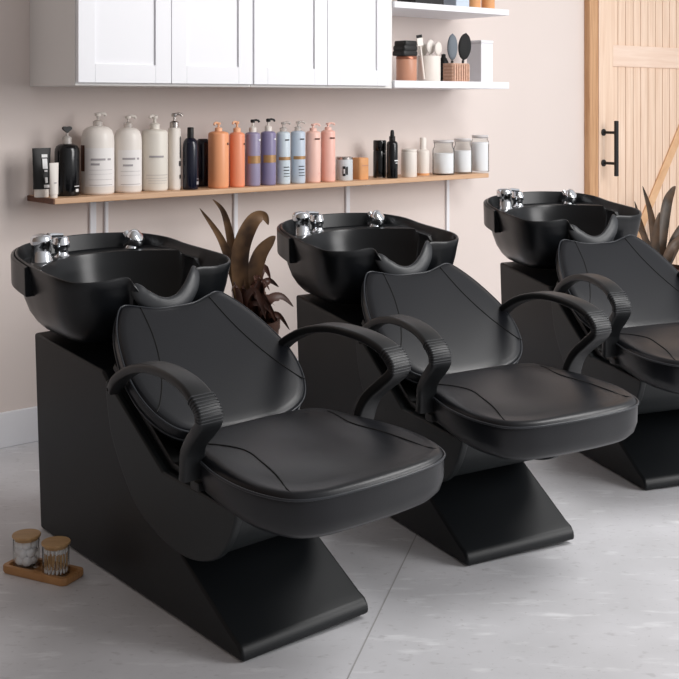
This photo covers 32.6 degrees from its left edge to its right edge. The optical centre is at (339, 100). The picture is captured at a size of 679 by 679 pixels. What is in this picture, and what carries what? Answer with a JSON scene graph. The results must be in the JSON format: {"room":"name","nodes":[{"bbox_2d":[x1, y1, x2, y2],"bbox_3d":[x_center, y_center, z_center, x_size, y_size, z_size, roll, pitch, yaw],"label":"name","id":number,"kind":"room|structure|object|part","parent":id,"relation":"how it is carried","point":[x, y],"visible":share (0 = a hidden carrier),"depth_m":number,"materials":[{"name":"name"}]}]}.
{"room":"salon","nodes":[
{"label":"salon","id":0,"kind":"room"},
{"bbox_2d":[0,0,583,411],"bbox_3d":[0.848,0.075,6.833,8.900,2.750,0.103,0,0,-40],"label":"wall","id":1,"kind":"structure","parent":0,"point":[534,127],"depth_m":5.99,"materials":[{"name":"paint"}]},
{"bbox_2d":[30,0,252,87],"bbox_3d":[-0.851,-0.456,5.053,0.859,0.788,0.433,0,0,-40],"label":"upper cabinet","id":2,"kind":"object","parent":1,"relation":"attached to","point":[74,43],"visible":1,"depth_m":4.84,"materials":[{"name":"white wood"}]},
{"bbox_3d":[-0.880,-0.457,4.759,0.430,0.766,0.020,0,0,-40],"label":"door","id":3,"kind":"part","parent":2,"relation":"part of","materials":[{"name":"white paint"}]},
{"bbox_3d":[-0.882,-0.457,4.762,0.288,0.624,0.009,0,0,-40],"label":"door panel","id":4,"kind":"part","parent":2,"relation":"part of","materials":[{"name":"white paint"}]},
{"bbox_3d":[-0.553,-0.457,5.035,0.419,0.766,0.020,0,0,-40],"label":"door","id":5,"kind":"part","parent":2,"relation":"part of","materials":[{"name":"white paint"}]},
{"bbox_3d":[-0.555,-0.457,5.037,0.277,0.624,0.009,0,0,-40],"label":"door panel","id":6,"kind":"part","parent":2,"relation":"part of","materials":[{"name":"white paint"}]},
{"bbox_2d":[0,359,297,448],"bbox_3d":[-0.490,1.376,5.628,5.300,0.148,0.020,0,0,-40],"label":"baseboard","id":7,"kind":"structure","parent":1,"relation":"attached to","point":[19,426],"depth_m":4.89,"materials":[{"name":"white paint"}]},
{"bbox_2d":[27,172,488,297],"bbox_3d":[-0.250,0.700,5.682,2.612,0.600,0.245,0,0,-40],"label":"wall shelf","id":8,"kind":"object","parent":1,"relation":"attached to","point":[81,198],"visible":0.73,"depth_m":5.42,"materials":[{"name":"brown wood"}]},
{"bbox_2d":[32,148,50,197],"bbox_3d":[-1.242,0.298,4.837,0.069,0.204,0.055,0,0,-6],"label":"tube","id":9,"kind":"object","parent":8,"relation":"on","point":[40,156],"visible":1,"depth_m":4.82,"materials":[{"name":"black plastic"}]},
{"bbox_2d":[42,159,47,168],"bbox_3d":[-1.226,0.261,4.832,0.022,0.042,0.006,0,0,-40],"label":"print","id":10,"kind":"object","parent":9,"relation":"attached to","point":[44,161],"depth_m":4.83,"materials":[{"name":"white"}]},
{"bbox_2d":[49,163,58,197],"bbox_3d":[-1.180,0.328,4.798,0.032,0.145,0.032,0,0,7],"label":"tube","id":11,"kind":"object","parent":8,"relation":"on","point":[53,167],"visible":1,"depth_m":4.79,"materials":[{"name":"white plastic"}]},
{"bbox_2d":[54,126,79,195],"bbox_3d":[-1.152,0.254,4.912,0.104,0.293,0.105,0,0,-40],"label":"pump bottle","id":12,"kind":"object","parent":8,"relation":"on","point":[67,154],"visible":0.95,"depth_m":4.87,"materials":[{"name":"black plastic"}]},
{"bbox_2d":[81,112,113,194],"bbox_3d":[-1.042,0.224,5.004,0.143,0.353,0.144,0,0,-40],"label":"pump bottle","id":13,"kind":"object","parent":8,"relation":"on","point":[97,140],"visible":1,"depth_m":4.95,"materials":[{"name":"white plastic"}]},
{"bbox_2d":[91,158,105,160],"bbox_3d":[-1.026,0.249,4.938,0.062,0.009,0.007,0,0,-13],"label":"print","id":14,"kind":"object","parent":13,"relation":"attached to","point":[92,159],"depth_m":4.94,"materials":[{"name":"grey paint"}]},
{"bbox_2d":[114,115,141,192],"bbox_3d":[-0.928,0.230,5.100,0.120,0.340,0.123,0,0,-40],"label":"pump bottle","id":15,"kind":"object","parent":8,"relation":"on","point":[127,140],"visible":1,"depth_m":5.05,"materials":[{"name":"white plastic"}]},
{"bbox_2d":[142,114,167,190],"bbox_3d":[-0.825,0.230,5.187,0.116,0.341,0.118,0,0,-40],"label":"pump bottle","id":16,"kind":"object","parent":8,"relation":"on","point":[154,139],"visible":0.99,"depth_m":5.14,"materials":[{"name":"beige plastic"}]},
{"bbox_2d":[168,113,182,189],"bbox_3d":[-0.740,0.226,5.245,0.064,0.348,0.056,0,0,-40],"label":"pump bottle","id":17,"kind":"object","parent":8,"relation":"on","point":[174,132],"visible":0.99,"depth_m":5.22,"materials":[{"name":"beige plastic"}]},
{"bbox_2d":[183,127,198,189],"bbox_3d":[-0.674,0.259,5.256,0.071,0.281,0.072,0,0,-40],"label":"bottle","id":18,"kind":"object","parent":8,"relation":"on","point":[190,144],"visible":1,"depth_m":5.23,"materials":[{"name":"black plastic"}]},
{"bbox_2d":[197,139,207,186],"bbox_3d":[-0.640,0.289,5.442,0.069,0.223,0.069,0,0,-40],"label":"bottle","id":19,"kind":"object","parent":8,"relation":"on","point":[202,143],"visible":0.61,"depth_m":5.41,"materials":[{"name":"black plastic"}]},
{"bbox_2d":[208,121,228,187],"bbox_3d":[-0.558,0.247,5.354,0.095,0.306,0.095,0,0,-40],"label":"pump bottle","id":20,"kind":"object","parent":8,"relation":"on","point":[218,140],"visible":1,"depth_m":5.32,"materials":[{"name":"orange plastic"}]},
{"bbox_2d":[229,121,244,186],"bbox_3d":[-0.478,0.246,5.421,0.073,0.309,0.074,0,0,-40],"label":"pump bottle","id":21,"kind":"object","parent":8,"relation":"on","point":[236,138],"visible":1,"depth_m":5.39,"materials":[{"name":"orange plastic"}]},
{"bbox_2d":[245,119,260,185],"bbox_3d":[-0.408,0.242,5.480,0.074,0.315,0.073,0,0,-40],"label":"pump bottle","id":22,"kind":"object","parent":8,"relation":"on","point":[252,138],"visible":1,"depth_m":5.45,"materials":[{"name":"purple plastic"}]},
{"bbox_2d":[261,118,275,184],"bbox_3d":[-0.339,0.241,5.538,0.074,0.318,0.074,0,0,-40],"label":"pump bottle","id":23,"kind":"object","parent":8,"relation":"on","point":[268,137],"visible":1,"depth_m":5.51,"materials":[{"name":"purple plastic"}]},
{"bbox_2d":[276,121,290,183],"bbox_3d":[-0.270,0.249,5.595,0.070,0.302,0.071,0,0,-40],"label":"pump bottle","id":24,"kind":"object","parent":8,"relation":"on","point":[283,158],"visible":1,"depth_m":5.57,"materials":[{"name":"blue plastic"}]},
{"bbox_2d":[291,120,305,183],"bbox_3d":[-0.201,0.247,5.653,0.072,0.306,0.074,0,0,-40],"label":"pump bottle","id":25,"kind":"object","parent":8,"relation":"on","point":[298,157],"visible":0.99,"depth_m":5.62,"materials":[{"name":"blue"}]},
{"bbox_2d":[306,123,320,182],"bbox_3d":[-0.129,0.254,5.714,0.073,0.293,0.076,0,0,-40],"label":"pump bottle","id":26,"kind":"object","parent":8,"relation":"on","point":[313,137],"visible":1,"depth_m":5.68,"materials":[{"name":"pink plastic"}]},
{"bbox_2d":[321,122,334,181],"bbox_3d":[-0.056,0.252,5.776,0.072,0.296,0.074,0,0,-40],"label":"pump bottle","id":27,"kind":"object","parent":8,"relation":"on","point":[327,135],"visible":0.99,"depth_m":5.75,"materials":[{"name":"pink plastic"}]},
{"bbox_2d":[336,156,352,180],"bbox_3d":[0.024,0.341,5.877,0.088,0.119,0.088,0,0,-40],"label":"canister","id":28,"kind":"object","parent":8,"relation":"on","point":[344,164],"visible":1,"depth_m":5.84,"materials":[{"name":"white"}]},
{"bbox_3d":[0.024,0.288,5.877,0.088,0.014,0.088,0,0,-40],"label":"lid","id":29,"kind":"part","parent":28,"relation":"part of","materials":[{"name":"silver metal"}]},
{"bbox_2d":[353,157,368,179],"bbox_3d":[0.108,0.345,5.947,0.067,0.110,0.069,0,0,-40],"label":"box","id":30,"kind":"object","parent":8,"relation":"on","point":[360,164],"visible":0.96,"depth_m":5.92,"materials":[{"name":"orange cardboard"}]},
{"bbox_2d":[373,140,386,177],"bbox_3d":[0.211,0.302,6.059,0.069,0.196,0.071,0,0,-40],"label":"canister","id":31,"kind":"object","parent":8,"relation":"on","point":[379,146],"visible":1,"depth_m":6.03,"materials":[{"name":"black plastic"}]},
{"bbox_2d":[387,130,397,178],"bbox_3d":[0.274,0.275,6.014,0.058,0.250,0.061,0,0,-40],"label":"dropper bottle","id":32,"kind":"object","parent":8,"relation":"on","point":[392,145],"visible":1,"depth_m":5.99,"materials":[{"name":"black plastic"}]},
{"bbox_2d":[401,149,416,176],"bbox_3d":[0.368,0.327,6.140,0.083,0.146,0.083,0,0,-40],"label":"canister","id":33,"kind":"object","parent":8,"relation":"on","point":[408,156],"visible":1,"depth_m":6.11,"materials":[{"name":"beige plastic"}]},
{"bbox_3d":[0.368,0.261,6.140,0.080,0.015,0.080,0,0,-40],"label":"lid","id":34,"kind":"part","parent":33,"relation":"part of","materials":[{"name":"beige plastic"}]},
{"bbox_2d":[417,138,428,175],"bbox_3d":[0.450,0.299,6.262,0.070,0.202,0.070,0,0,-40],"label":"bottle","id":35,"kind":"object","parent":8,"relation":"on","point":[422,153],"visible":0.96,"depth_m":6.24,"materials":[{"name":"beige plastic"}]},
{"bbox_2d":[432,140,454,174],"bbox_3d":[0.566,0.306,6.321,0.120,0.188,0.120,0,0,-40],"label":"glass jar","id":36,"kind":"object","parent":8,"relation":"on","point":[442,163],"visible":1,"depth_m":6.28,"materials":[{"name":"white glass"}]},
{"bbox_3d":[0.566,0.220,6.321,0.111,0.016,0.111,0,0,-40],"label":"lid","id":37,"kind":"part","parent":36,"relation":"part of","materials":[{"name":"white metal"}]},
{"bbox_2d":[454,138,471,173],"bbox_3d":[0.683,0.304,6.432,0.102,0.193,0.102,0,0,-40],"label":"glass jar","id":38,"kind":"object","parent":8,"relation":"on","point":[463,158],"visible":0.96,"depth_m":6.39,"materials":[{"name":"white glass"}]},
{"bbox_3d":[0.683,0.216,6.432,0.095,0.016,0.095,0,0,-40],"label":"lid","id":39,"kind":"part","parent":38,"relation":"part of","materials":[{"name":"white metal"}]},
{"bbox_2d":[471,135,488,172],"bbox_3d":[0.791,0.296,6.536,0.101,0.209,0.101,0,0,-40],"label":"glass jar","id":40,"kind":"object","parent":8,"relation":"on","point":[480,150],"visible":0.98,"depth_m":6.50,"materials":[{"name":"white"}]},
{"bbox_3d":[0.791,0.200,6.536,0.094,0.018,0.094,0,0,-40],"label":"lid","id":41,"kind":"part","parent":40,"relation":"part of","materials":[{"name":"white"}]},
{"bbox_2d":[225,0,391,88],"bbox_3d":[-0.194,-0.456,5.607,0.857,0.788,0.433,0,0,-40],"label":"upper cabinet","id":42,"kind":"object","parent":1,"relation":"attached to","point":[298,44],"visible":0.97,"depth_m":5.42,"materials":[{"name":"white wood"}]},
{"bbox_3d":[-0.225,-0.457,5.311,0.421,0.766,0.020,0,0,-40],"label":"door","id":43,"kind":"part","parent":42,"relation":"part of","materials":[{"name":"white paint"}]},
{"bbox_3d":[-0.227,-0.457,5.314,0.279,0.624,0.009,0,0,-40],"label":"door panel","id":44,"kind":"part","parent":42,"relation":"part of","materials":[{"name":"white paint"}]},
{"bbox_3d":[0.086,-0.457,5.573,0.386,0.766,0.020,0,0,-40],"label":"door","id":45,"kind":"part","parent":42,"relation":"part of","materials":[{"name":"white paint"}]},
{"bbox_3d":[0.084,-0.457,5.575,0.244,0.624,0.009,0,0,-40],"label":"door panel","id":46,"kind":"part","parent":42,"relation":"part of","materials":[{"name":"white paint"}]},
{"bbox_2d":[387,80,508,89],"bbox_3d":[0.456,-0.084,6.156,0.842,0.037,0.429,0,0,-40],"label":"open shelf","id":47,"kind":"object","parent":1,"relation":"attached to","point":[396,84],"visible":0.76,"depth_m":6.00,"materials":[{"name":"white paint"}]},
{"bbox_2d":[396,56,416,80],"bbox_3d":[0.346,-0.167,5.991,0.110,0.130,0.110,0,0,-40],"label":"jar","id":48,"kind":"object","parent":47,"relation":"on","point":[406,66],"visible":0.93,"depth_m":5.95,"materials":[{"name":"orange metal"}]},
{"bbox_2d":[393,40,416,55],"bbox_3d":[0.338,-0.271,5.984,0.108,0.077,0.090,0,0,-40],"label":"folded towel","id":49,"kind":"object","parent":48,"relation":"on","point":[401,48],"visible":0.98,"depth_m":5.95,"materials":[{"name":"black fabric"}]},
{"bbox_3d":[0.346,-0.222,5.991,0.110,0.019,0.110,0,0,-40],"label":"lid","id":50,"kind":"part","parent":48,"relation":"part of","materials":[{"name":"orange metal"}]},
{"bbox_2d":[416,34,424,78],"bbox_3d":[0.420,-0.229,6.017,0.061,0.232,0.012,0,0,-40],"label":"brush","id":51,"kind":"object","parent":47,"relation":"on","point":[419,39],"visible":1,"depth_m":6.02,"materials":[{"name":"beige plastic"}]},
{"bbox_3d":[0.429,-0.200,6.024,0.012,0.173,0.012,-12,8,-39],"label":"handle","id":52,"kind":"part","parent":51,"relation":"part of","materials":[{"name":"beige plastic"}]},
{"bbox_2d":[417,56,440,80],"bbox_3d":[0.470,-0.169,6.096,0.121,0.134,0.121,0,0,-40],"label":"cup","id":53,"kind":"object","parent":47,"relation":"on","point":[432,64],"visible":0.88,"depth_m":6.04,"materials":[{"name":"beige ceramic"}]},
{"bbox_2d":[418,42,426,55],"bbox_3d":[0.439,-0.213,6.128,0.068,0.199,0.024,0,0,-43],"label":"brush","id":54,"kind":"object","parent":53,"relation":"in","point":[424,51],"visible":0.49,"depth_m":6.12,"materials":[{"name":"beige plastic"}]},
{"bbox_2d":[426,39,434,55],"bbox_3d":[0.478,-0.219,6.103,0.063,0.210,0.022,0,0,-37],"label":"brush","id":55,"kind":"object","parent":53,"relation":"in","point":[430,45],"visible":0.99,"depth_m":6.09,"materials":[{"name":"beige plastic"}]},
{"bbox_2d":[434,42,441,55],"bbox_3d":[0.516,-0.212,6.089,0.056,0.199,0.018,0,0,-37],"label":"brush","id":56,"kind":"object","parent":53,"relation":"in","point":[438,48],"visible":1,"depth_m":6.08,"materials":[{"name":"beige"}]},
{"bbox_2d":[440,54,448,80],"bbox_3d":[0.569,-0.180,6.349,0.056,0.156,0.056,0,0,-40],"label":"bottle","id":57,"kind":"object","parent":47,"relation":"on","point":[443,56],"visible":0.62,"depth_m":6.33,"materials":[{"name":"black plastic"}]},
{"bbox_2d":[443,63,469,80],"bbox_3d":[0.626,-0.152,6.224,0.131,0.099,0.087,0,0,-40],"label":"woven box","id":58,"kind":"object","parent":47,"relation":"on","point":[451,71],"visible":0.96,"depth_m":6.19,"materials":[{"name":"wicker"}]},
{"bbox_2d":[447,34,457,62],"bbox_3d":[0.603,-0.237,6.208,0.073,0.247,0.033,1,-1,-40],"label":"brush","id":59,"kind":"object","parent":58,"relation":"in","point":[452,47],"visible":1,"depth_m":6.19,"materials":[{"name":"blue plastic"}]},
{"bbox_2d":[458,33,470,62],"bbox_3d":[0.678,-0.241,6.286,0.098,0.256,0.029,0,0,-43],"label":"brush","id":60,"kind":"object","parent":58,"relation":"in","point":[464,45],"visible":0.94,"depth_m":6.27,"materials":[{"name":"black plastic"}]},
{"bbox_2d":[467,40,492,81],"bbox_3d":[0.778,-0.218,6.441,0.100,0.233,0.116,0,0,-40],"label":"storage box","id":61,"kind":"object","parent":47,"relation":"on","point":[480,58],"visible":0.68,"depth_m":6.40,"materials":[{"name":"white paint"}]},
{"bbox_3d":[0.778,-0.327,6.441,0.100,0.016,0.116,0,0,-40],"label":"lid","id":62,"kind":"part","parent":61,"relation":"part of","materials":[{"name":"white paint"}]},
{"bbox_2d":[392,1,508,19],"bbox_3d":[0.456,-0.477,6.156,0.842,0.032,0.429,0,0,-40],"label":"open shelf","id":63,"kind":"object","parent":1,"relation":"attached to","point":[404,9],"visible":0.76,"depth_m":6.07,"materials":[{"name":"white paint"}]},
{"bbox_2d":[397,0,443,4],"bbox_3d":[0.422,-0.573,6.056,0.214,0.160,0.146,0,0,-40],"label":"storage box","id":64,"kind":"object","parent":63,"relation":"on","point":[441,2],"visible":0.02,"depth_m":6.00,"materials":[{"name":"black"}]},
{"bbox_2d":[444,0,468,6],"bbox_3d":[0.610,-0.573,6.214,0.105,0.160,0.146,0,0,-40],"label":"storage box","id":65,"kind":"object","parent":63,"relation":"on","point":[446,2],"visible":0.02,"depth_m":6.16,"materials":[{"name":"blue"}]},
{"bbox_2d":[469,0,480,7],"bbox_3d":[0.728,-0.570,6.287,0.074,0.154,0.074,0,0,-40],"label":"canister","id":66,"kind":"object","parent":63,"relation":"on","point":[472,3],"visible":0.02,"depth_m":6.25,"materials":[{"name":"orange metal"}]},
{"bbox_2d":[481,0,494,8],"bbox_3d":[0.813,-0.570,6.359,0.074,0.154,0.074,0,0,-40],"label":"canister","id":67,"kind":"object","parent":63,"relation":"on","point":[484,3],"visible":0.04,"depth_m":6.33,"materials":[{"name":"orange metal"}]},
{"bbox_2d":[584,0,597,196],"bbox_3d":[1.598,0.075,7.369,0.087,2.750,0.045,0,0,-40],"label":"trim","id":68,"kind":"structure","parent":1,"relation":"attached to","point":[590,6],"depth_m":7.35,"materials":[{"name":"brown wood"}]},
{"bbox_2d":[598,0,678,264],"bbox_3d":[2.163,0.190,7.765,1.287,2.480,0.157,0,0,-40],"label":"door","id":69,"kind":"structure","parent":1,"relation":"in","point":[638,40],"depth_m":7.66,"materials":[{"name":"brown wood"}]},
{"bbox_3d":[1.712,0.200,7.368,0.018,0.018,0.094,0,0,-40],"label":"handle mount","id":70,"kind":"part","parent":69,"relation":"part of","materials":[{"name":"black metal"}]},
{"bbox_3d":[1.747,0.300,7.325,0.026,0.350,0.020,0,0,-40],"label":"handle","id":71,"kind":"part","parent":69,"relation":"part of","materials":[{"name":"black metal"}]},
{"bbox_3d":[2.134,-0.292,7.803,1.004,0.140,0.030,0,0,-40],"label":"rail","id":72,"kind":"part","parent":69,"relation":"part of","materials":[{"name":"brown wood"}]},
{"bbox_2d":[0,441,678,678],"bbox_3d":[1.000,1.475,3.500,16.000,0.050,15.000,0,0,0],"label":"floor","id":73,"kind":"structure","parent":0,"point":[602,602],"depth_m":3.30,"materials":[{"name":"concrete"}]},
{"bbox_2d":[3,557,82,585],"bbox_3d":[-0.908,1.438,3.557,0.248,0.023,0.100,0,0,26],"label":"serving tray","id":74,"kind":"object","parent":73,"relation":"on","point":[34,571],"visible":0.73,"depth_m":3.53,"materials":[{"name":"brown wood"}]},
{"bbox_2d":[12,529,40,565],"bbox_3d":[-0.968,1.387,3.589,0.088,0.100,0.088,0,0,0],"label":"glass jar","id":75,"kind":"object","parent":74,"relation":"on","point":[24,535],"visible":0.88,"depth_m":3.58,"materials":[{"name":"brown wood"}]},
{"bbox_2d":[15,557,21,564],"bbox_3d":[-0.983,1.415,3.578,0.031,0.031,0.031,0,0,-44],"label":"ball","id":76,"kind":"object","parent":75,"relation":"in","point":[18,561],"visible":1,"depth_m":3.56,"materials":[{"name":"white fabric"}]},
{"bbox_2d":[15,542,21,549],"bbox_3d":[-0.984,1.367,3.578,0.031,0.031,0.031,0,0,-43],"label":"ball","id":77,"kind":"object","parent":75,"relation":"in","point":[18,546],"visible":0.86,"depth_m":3.57,"materials":[{"name":"white fabric"}]},
{"bbox_2d":[18,549,26,558],"bbox_3d":[-0.973,1.391,3.571,0.030,0.032,0.030,0,0,-11],"label":"ball","id":78,"kind":"object","parent":75,"relation":"in","point":[22,554],"visible":1,"depth_m":3.56,"materials":[{"name":"white fabric"}]},
{"bbox_3d":[-0.968,1.345,3.589,0.088,0.016,0.088,0,0,0],"label":"lid","id":79,"kind":"part","parent":75,"relation":"part of","materials":[{"name":"brown wood"}]},
{"bbox_2d":[22,556,31,565],"bbox_3d":[-0.962,1.416,3.572,0.031,0.031,0.031,0,0,42],"label":"ball","id":80,"kind":"object","parent":75,"relation":"in","point":[26,561],"visible":1,"depth_m":3.56,"materials":[{"name":"white fabric"}]},
{"bbox_2d":[22,543,31,550],"bbox_3d":[-0.962,1.367,3.571,0.030,0.031,0.031,0,0,-1],"label":"ball","id":81,"kind":"object","parent":75,"relation":"in","point":[25,546],"visible":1,"depth_m":3.56,"materials":[{"name":"white fabric"}]},
{"bbox_2d":[27,548,35,557],"bbox_3d":[-0.952,1.391,3.578,0.031,0.032,0.030,0,0,37],"label":"ball","id":82,"kind":"object","parent":75,"relation":"in","point":[30,553],"visible":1,"depth_m":3.57,"materials":[{"name":"white fabric"}]},
{"bbox_2d":[31,554,37,564],"bbox_3d":[-0.948,1.416,3.589,0.030,0.032,0.030,0,0,-27],"label":"ball","id":83,"kind":"object","parent":75,"relation":"in","point":[34,558],"visible":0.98,"depth_m":3.58,"materials":[{"name":"white fabric"}]},
{"bbox_2d":[31,540,37,547],"bbox_3d":[-0.949,1.366,3.589,0.031,0.031,0.030,0,0,13],"label":"ball","id":84,"kind":"object","parent":75,"relation":"in","point":[35,543],"visible":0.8,"depth_m":3.58,"materials":[{"name":"white fabric"}]},
{"bbox_2d":[41,536,70,572],"bbox_3d":[-0.862,1.387,3.528,0.088,0.100,0.088,0,0,0],"label":"glass jar","id":85,"kind":"object","parent":74,"relation":"on","point":[54,543],"visible":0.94,"depth_m":3.52,"materials":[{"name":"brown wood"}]},
{"bbox_3d":[-0.862,1.345,3.528,0.088,0.016,0.088,0,0,0],"label":"lid","id":86,"kind":"part","parent":85,"relation":"part of","materials":[{"name":"brown wood"}]},
{"bbox_2d":[56,551,57,575],"bbox_3d":[-0.852,1.393,3.497,0.005,0.074,0.005,0,0,22],"label":"cotton swab","id":87,"kind":"object","parent":85,"relation":"in","point":[56,551],"visible":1,"depth_m":3.50,"materials":[{"name":"brown"}]},
{"bbox_2d":[60,551,61,574],"bbox_3d":[-0.841,1.393,3.503,0.005,0.074,0.005,0,0,22],"label":"cotton swab","id":88,"kind":"object","parent":85,"relation":"in","point":[60,551],"visible":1,"depth_m":3.50,"materials":[{"name":"brown wood"}]},
{"bbox_2d":[63,550,64,573],"bbox_3d":[-0.833,1.393,3.512,0.005,0.074,0.005,0,0,22],"label":"cotton swab","id":89,"kind":"object","parent":85,"relation":"in","point":[63,550],"visible":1,"depth_m":3.51,"materials":[{"name":"brown"}]},
{"bbox_2d":[11,229,445,661],"bbox_3d":[-0.424,0.951,3.535,0.712,1.008,1.733,-2,1,-39],"label":"chair","id":90,"kind":"object","parent":73,"relation":"on","point":[179,455],"visible":1,"depth_m":3.34,"materials":[{"name":"black leather"}]},
{"bbox_2d":[11,229,230,343],"bbox_3d":[-0.745,0.614,3.944,0.752,0.325,0.750,0,0,0],"label":"basin","id":91,"kind":"object","parent":90,"relation":"in","point":[76,287],"depth_m":3.80,"materials":[{"name":"black ceramic"}]},
{"bbox_3d":[-0.455,0.918,3.263,0.035,0.252,0.689,-2,1,-39],"label":"rail","id":92,"kind":"part","parent":90,"relation":"part of","materials":[{"name":"black plastic"}]},
{"bbox_3d":[-0.493,0.842,3.129,0.103,0.282,0.604,-2,1,-39],"label":"armrest","id":93,"kind":"part","parent":90,"relation":"part of","materials":[{"name":"black plastic"}]},
{"bbox_3d":[-0.475,1.045,3.247,0.026,0.406,0.700,-2,1,-39],"label":"panel","id":94,"kind":"part","parent":90,"relation":"part of","materials":[{"name":"black plastic"}]},
{"bbox_3d":[-0.350,1.002,3.047,0.075,0.024,0.040,-2,1,-39],"label":"mount plate","id":95,"kind":"part","parent":90,"relation":"part of","materials":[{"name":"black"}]},
{"bbox_3d":[-0.405,0.808,3.549,0.566,0.357,0.460,-2,1,-39],"label":"backrest","id":96,"kind":"part","parent":90,"relation":"part of","materials":[{"name":"black leather"}]},
{"bbox_3d":[-0.073,0.974,3.089,0.595,0.145,0.598,-2,1,-39],"label":"seat","id":97,"kind":"part","parent":90,"relation":"part of","materials":[{"name":"black leather"}]},
{"bbox_3d":[-0.028,0.818,3.510,0.092,0.297,0.606,0,0,-41],"label":"armrest","id":98,"kind":"part","parent":90,"relation":"part of","materials":[{"name":"black plastic"}]},
{"bbox_2d":[200,199,292,334],"bbox_3d":[-0.409,0.945,5.308,0.356,1.009,0.466,0,0,20],"label":"potted plant","id":99,"kind":"object","parent":73,"relation":"on","point":[248,283],"visible":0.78,"depth_m":5.24,"materials":[{"name":"brown plant"}]},
{"bbox_3d":[-0.439,1.220,5.252,0.340,0.460,0.340,0,0,0],"label":"pot","id":100,"kind":"part","parent":99,"relation":"part of","materials":[{"name":"beige ceramic"}]},
{"bbox_2d":[347,533,416,678],"bbox_3d":[0.038,1.449,2.987,1.101,0.001,4.468,0,0,0],"label":"joint","id":101,"kind":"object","parent":73,"relation":"on","point":[416,533],"depth_m":3.29,"materials":[{"name":"grey"}]},
{"bbox_2d":[277,210,638,565],"bbox_3d":[0.335,0.948,4.169,0.701,1.015,1.707,-2,1,-27],"label":"chair","id":102,"kind":"object","parent":73,"relation":"on","point":[465,390],"visible":0.94,"depth_m":3.93,"materials":[{"name":"black leather"}]},
{"bbox_2d":[277,210,458,303],"bbox_3d":[0.108,0.609,4.633,0.722,0.327,0.717,0,0,0],"label":"basin","id":103,"kind":"object","parent":102,"relation":"in","point":[329,256],"depth_m":4.51,"materials":[{"name":"black ceramic"}]},
{"bbox_3d":[0.252,0.914,3.913,0.034,0.253,0.678,-2,1,-27],"label":"rail","id":104,"kind":"part","parent":102,"relation":"part of","materials":[{"name":"black"}]},
{"bbox_3d":[0.190,0.838,3.791,0.101,0.284,0.595,-2,1,-27],"label":"armrest","id":105,"kind":"part","parent":102,"relation":"part of","materials":[{"name":"black plastic"}]},
{"bbox_3d":[0.231,1.042,3.901,0.026,0.408,0.690,-2,1,-27],"label":"panel","id":106,"kind":"part","parent":102,"relation":"part of","materials":[{"name":"black plastic"}]},
{"bbox_3d":[0.312,0.998,3.684,0.074,0.024,0.039,-2,1,-27],"label":"mount plate","id":107,"kind":"part","parent":102,"relation":"part of","materials":[{"name":"black metal"}]},
{"bbox_3d":[0.356,0.804,4.179,0.558,0.359,0.454,-2,1,-27],"label":"backrest","id":108,"kind":"part","parent":102,"relation":"part of","materials":[{"name":"black leather"}]},
{"bbox_3d":[0.588,0.971,3.670,0.586,0.146,0.589,-2,1,-27],"label":"seat","id":109,"kind":"part","parent":102,"relation":"part of","materials":[{"name":"black leather"}]},
{"bbox_3d":[0.608,1.030,4.097,0.026,0.408,0.690,-2,1,-27],"label":"panel","id":110,"kind":"part","parent":102,"relation":"part of","materials":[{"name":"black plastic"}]},
{"bbox_3d":[0.714,0.814,4.068,0.091,0.299,0.596,0,0,-30],"label":"armrest","id":111,"kind":"part","parent":102,"relation":"part of","materials":[{"name":"black plastic"}]},
{"bbox_2d":[483,188,678,489],"bbox_3d":[1.167,0.929,4.868,0.694,1.052,1.689,-2,1,-18],"label":"chair","id":112,"kind":"object","parent":73,"relation":"on","point":[586,247],"visible":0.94,"depth_m":4.86,"materials":[{"name":"black leather"}]},
{"bbox_2d":[483,188,641,268],"bbox_3d":[1.019,0.578,5.364,0.689,0.339,0.680,0,0,0],"label":"basin","id":113,"kind":"object","parent":112,"relation":"in","point":[528,228],"depth_m":5.28,"materials":[{"name":"black ceramic"}]},
{"bbox_3d":[1.044,0.895,4.632,0.034,0.263,0.672,-2,1,-18],"label":"rail","id":114,"kind":"part","parent":112,"relation":"part of","materials":[{"name":"black plastic"}]},
{"bbox_3d":[0.963,0.816,4.523,0.100,0.294,0.589,-2,1,-18],"label":"armrest","id":115,"kind":"part","parent":112,"relation":"part of","materials":[{"name":"black plastic"}]},
{"bbox_3d":[1.021,1.027,4.624,0.025,0.423,0.683,-2,1,-18],"label":"panel","id":116,"kind":"part","parent":112,"relation":"part of","materials":[{"name":"black plastic"}]},
{"bbox_3d":[1.065,0.982,4.398,0.073,0.025,0.039,-2,1,-18],"label":"mount plate","id":117,"kind":"part","parent":112,"relation":"part of","materials":[{"name":"black"}]},
{"bbox_3d":[1.189,0.780,4.875,0.552,0.372,0.449,-2,1,-18],"label":"backrest","id":118,"kind":"part","parent":112,"relation":"part of","materials":[{"name":"black leather"}]},
{"bbox_3d":[1.331,0.953,4.340,0.580,0.151,0.583,-2,1,-18],"label":"seat","id":119,"kind":"part","parent":112,"relation":"part of","materials":[{"name":"black leather"}]},
{"bbox_2d":[634,186,678,271],"bbox_3d":[2.081,0.983,7.255,0.772,0.934,0.320,0,0,-22],"label":"potted plant","id":120,"kind":"object","parent":73,"relation":"on","point":[658,228],"visible":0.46,"depth_m":7.17,"materials":[{"name":"green plant"}]}
]}

